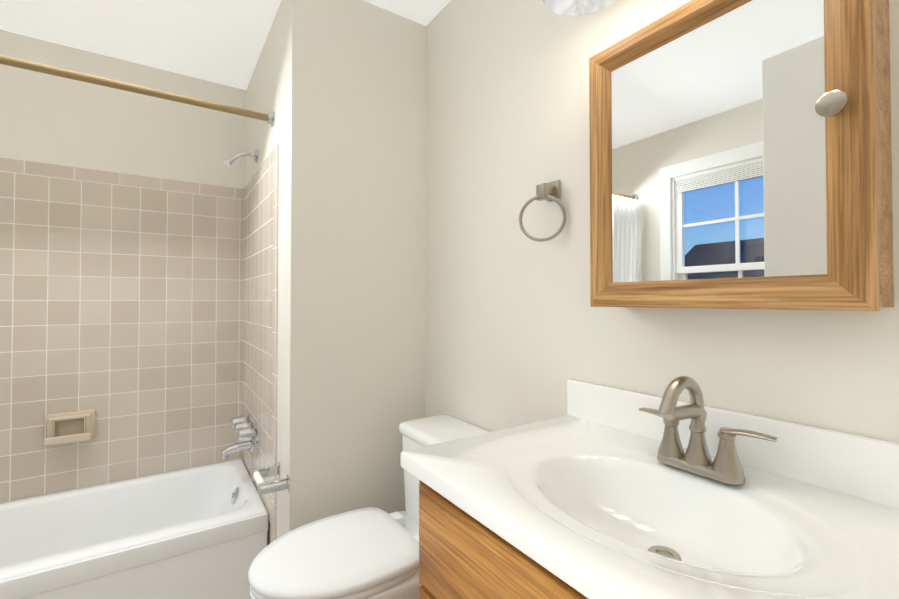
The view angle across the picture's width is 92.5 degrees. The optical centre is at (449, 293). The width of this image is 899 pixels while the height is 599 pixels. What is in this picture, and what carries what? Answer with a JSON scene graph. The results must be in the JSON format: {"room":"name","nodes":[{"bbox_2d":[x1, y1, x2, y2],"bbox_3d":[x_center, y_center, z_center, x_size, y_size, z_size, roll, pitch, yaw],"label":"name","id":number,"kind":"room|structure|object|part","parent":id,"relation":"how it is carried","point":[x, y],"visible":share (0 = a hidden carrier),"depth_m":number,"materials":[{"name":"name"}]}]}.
{"room":"bathroom","nodes":[
{"label":"bathroom","id":0,"kind":"room"},
{"bbox_2d":[0,30,245,188],"bbox_3d":[-1.718,0.078,1.847,1.715,2.285,0.100,1,-1,-34],"label":"wall","id":1,"kind":"structure","parent":0,"point":[51,119],"depth_m":1.94,"materials":[{"name":"beige paint"}]},
{"bbox_2d":[0,171,243,502],"bbox_3d":[-1.689,0.187,1.801,1.515,1.354,0.007,1,-1,-34],"label":"wall tile","id":2,"kind":"structure","parent":1,"relation":"attached to","point":[121,310],"depth_m":1.93,"materials":[{"name":"beige tile"}]},
{"bbox_2d":[44,410,95,445],"bbox_3d":[-1.600,0.568,1.810,0.165,0.125,0.066,1,-1,-34],"label":"soap dish","id":3,"kind":"object","parent":2,"relation":"attached to","point":[69,427],"visible":1,"depth_m":1.81,"materials":[{"name":"beige ceramic"}]},
{"bbox_2d":[0,157,243,199],"bbox_3d":[-1.689,-0.518,1.811,1.515,0.055,0.007,1,-1,-34],"label":"cap","id":4,"kind":"object","parent":1,"relation":"attached to","point":[47,170],"visible":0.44,"depth_m":1.93,"materials":[{"name":"beige tile"}]},
{"bbox_2d":[0,0,450,89],"bbox_3d":[-0.544,-1.109,0.561,2.230,0.050,3.571,1,-1,-34],"label":"ceiling","id":5,"kind":"structure","parent":0,"point":[220,41],"depth_m":1.73,"materials":[{"name":"paint"}]},
{"bbox_2d":[245,0,284,545],"bbox_3d":[-0.777,0.079,1.889,0.100,2.285,0.871,1,-1,-34],"label":"wall","id":6,"kind":"structure","parent":0,"point":[265,91],"depth_m":1.62,"materials":[{"name":"beige paint"}]},
{"bbox_2d":[0,55,274,126],"bbox_3d":[-1.314,-0.682,1.249,1.514,0.060,0.060,1,-1,-34],"label":"shower rod","id":7,"kind":"object","parent":6,"relation":"attached to","point":[269,118],"visible":1,"depth_m":1.41,"materials":[{"name":"brass"},{"name":"chrome"}]},
{"bbox_2d":[223,149,257,167],"bbox_3d":[-0.931,-0.603,1.915,0.138,0.103,0.060,1,-1,-34],"label":"shower head","id":8,"kind":"object","parent":6,"relation":"attached to","point":[227,163],"visible":1,"depth_m":1.91},
{"bbox_2d":[242,164,272,521],"bbox_3d":[-0.863,0.189,1.920,0.007,1.354,0.721,1,-1,-34],"label":"wall tiles","id":9,"kind":"structure","parent":6,"relation":"attached to","point":[257,301],"depth_m":1.84,"materials":[{"name":"beige tile"}]},
{"bbox_2d":[221,413,258,459],"bbox_3d":[-0.933,0.641,1.895,0.129,0.157,0.278,1,-1,-34],"label":"tub faucet","id":10,"kind":"object","parent":9,"relation":"attached to","point":[246,430],"visible":1,"depth_m":1.88,"materials":[{"name":"silver metal"}]},
{"bbox_2d":[244,150,272,198],"bbox_3d":[-0.863,-0.516,1.931,0.007,0.055,0.721,1,-1,-34],"label":"cap","id":11,"kind":"object","parent":6,"relation":"attached to","point":[261,172],"visible":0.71,"depth_m":1.86,"materials":[{"name":"beige tile"}]},
{"bbox_2d":[251,462,288,494],"bbox_3d":[-0.608,0.626,1.451,0.092,0.048,0.164,1,-1,-34],"label":"paper holder","id":12,"kind":"object","parent":6,"relation":"attached to","point":[258,475],"visible":1,"depth_m":1.41,"materials":[{"name":"silver metal"}]},
{"bbox_2d":[271,144,278,541],"bbox_3d":[-0.647,0.334,1.593,0.007,1.765,0.060,1,-1,-34],"label":"wall tiles","id":13,"kind":"structure","parent":6,"relation":"attached to","point":[275,330],"depth_m":1.58,"materials":[{"name":"beige tile"}]},
{"bbox_2d":[282,0,425,534],"bbox_3d":[-0.294,0.074,1.627,0.615,2.285,0.100,1,-1,-34],"label":"wall","id":14,"kind":"structure","parent":0,"point":[354,363],"depth_m":1.53,"materials":[{"name":"beige paint"}]},
{"bbox_2d":[426,0,898,442],"bbox_3d":[0.639,0.060,0.686,0.100,2.285,2.500,1,-1,-34],"label":"wall","id":15,"kind":"structure","parent":0,"point":[520,331],"depth_m":1.16,"materials":[{"name":"beige paint"}]},
{"bbox_2d":[519,180,566,241],"bbox_3d":[0.244,-0.215,1.122,0.081,0.162,0.102,1,-1,-34],"label":"towel ring","id":16,"kind":"object","parent":15,"relation":"attached to","point":[549,191],"visible":1,"depth_m":1.12,"materials":[{"name":"silver metal"}]},
{"bbox_2d":[542,0,614,15],"bbox_3d":[0.412,-0.759,0.742,0.230,0.255,0.568,1,-1,-34],"label":"sconce","id":17,"kind":"object","parent":15,"relation":"attached to","point":[572,7],"visible":1,"depth_m":0.96,"materials":[{"name":"white glass"}]},
{"bbox_2d":[589,0,893,310],"bbox_3d":[0.452,-0.242,0.759,0.134,0.536,0.444,1,-1,-34],"label":"medicine cabinet mirror","id":18,"kind":"object","parent":15,"relation":"attached to","point":[740,155],"visible":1,"depth_m":0.68,"materials":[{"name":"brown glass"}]},
{"bbox_3d":[0.432,-0.242,0.745,0.007,0.440,0.348,1,-1,-34],"label":"glass","id":19,"kind":"part","parent":18,"relation":"part of","materials":[{"name":"white"}]},
{"bbox_3d":[0.510,-0.251,0.573,0.026,0.033,0.033,1,-1,-34],"label":"knob","id":20,"kind":"part","parent":18,"relation":"part of","materials":[{"name":"silver metal"}]},
{"bbox_3d":[-0.544,1.225,0.526,2.230,0.050,3.571,1,-1,-34],"label":"floor","id":21,"kind":"structure","parent":0,"visible":0},
{"bbox_2d":[0,459,267,598],"bbox_3d":[-1.503,1.022,1.503,1.505,0.386,0.671,1,-1,-34],"label":"bathtub","id":22,"kind":"object","parent":21,"relation":"on","point":[198,532],"visible":1,"depth_m":1.61,"materials":[{"name":"white ceramic"}]},
{"bbox_2d":[248,414,491,598],"bbox_3d":[-0.197,0.818,1.218,0.684,0.786,0.356,1,-1,-34],"label":"toilet","id":23,"kind":"object","parent":21,"relation":"on","point":[368,553],"visible":0.62,"depth_m":1.11,"materials":[{"name":"white ceramic"}]},
{"bbox_3d":[-0.295,0.697,1.155,0.448,0.053,0.356,1,-1,-34],"label":"seat","id":24,"kind":"part","parent":23,"relation":"part of","materials":[{"name":"white plastic"}]},
{"bbox_3d":[0.002,0.585,1.353,0.208,0.316,0.352,1,-1,-34],"label":"tank","id":25,"kind":"part","parent":23,"relation":"part of","materials":[{"name":"white ceramic"}]},
{"bbox_2d":[401,376,898,598],"bbox_3d":[0.324,0.668,0.623,0.483,1.067,0.780,1,-1,-34],"label":"bathroom vanity","id":26,"kind":"object","parent":21,"relation":"on","point":[597,491],"visible":1,"depth_m":0.67,"materials":[{"name":"white ceramic"}]},
{"bbox_2d":[638,376,777,484],"bbox_3d":[0.386,0.217,0.708,0.132,0.162,0.222,1,-1,-34],"label":"faucet","id":27,"kind":"object","parent":26,"relation":"on","point":[697,463],"depth_m":0.71,"materials":[{"name":"silver metal"}]}
]}

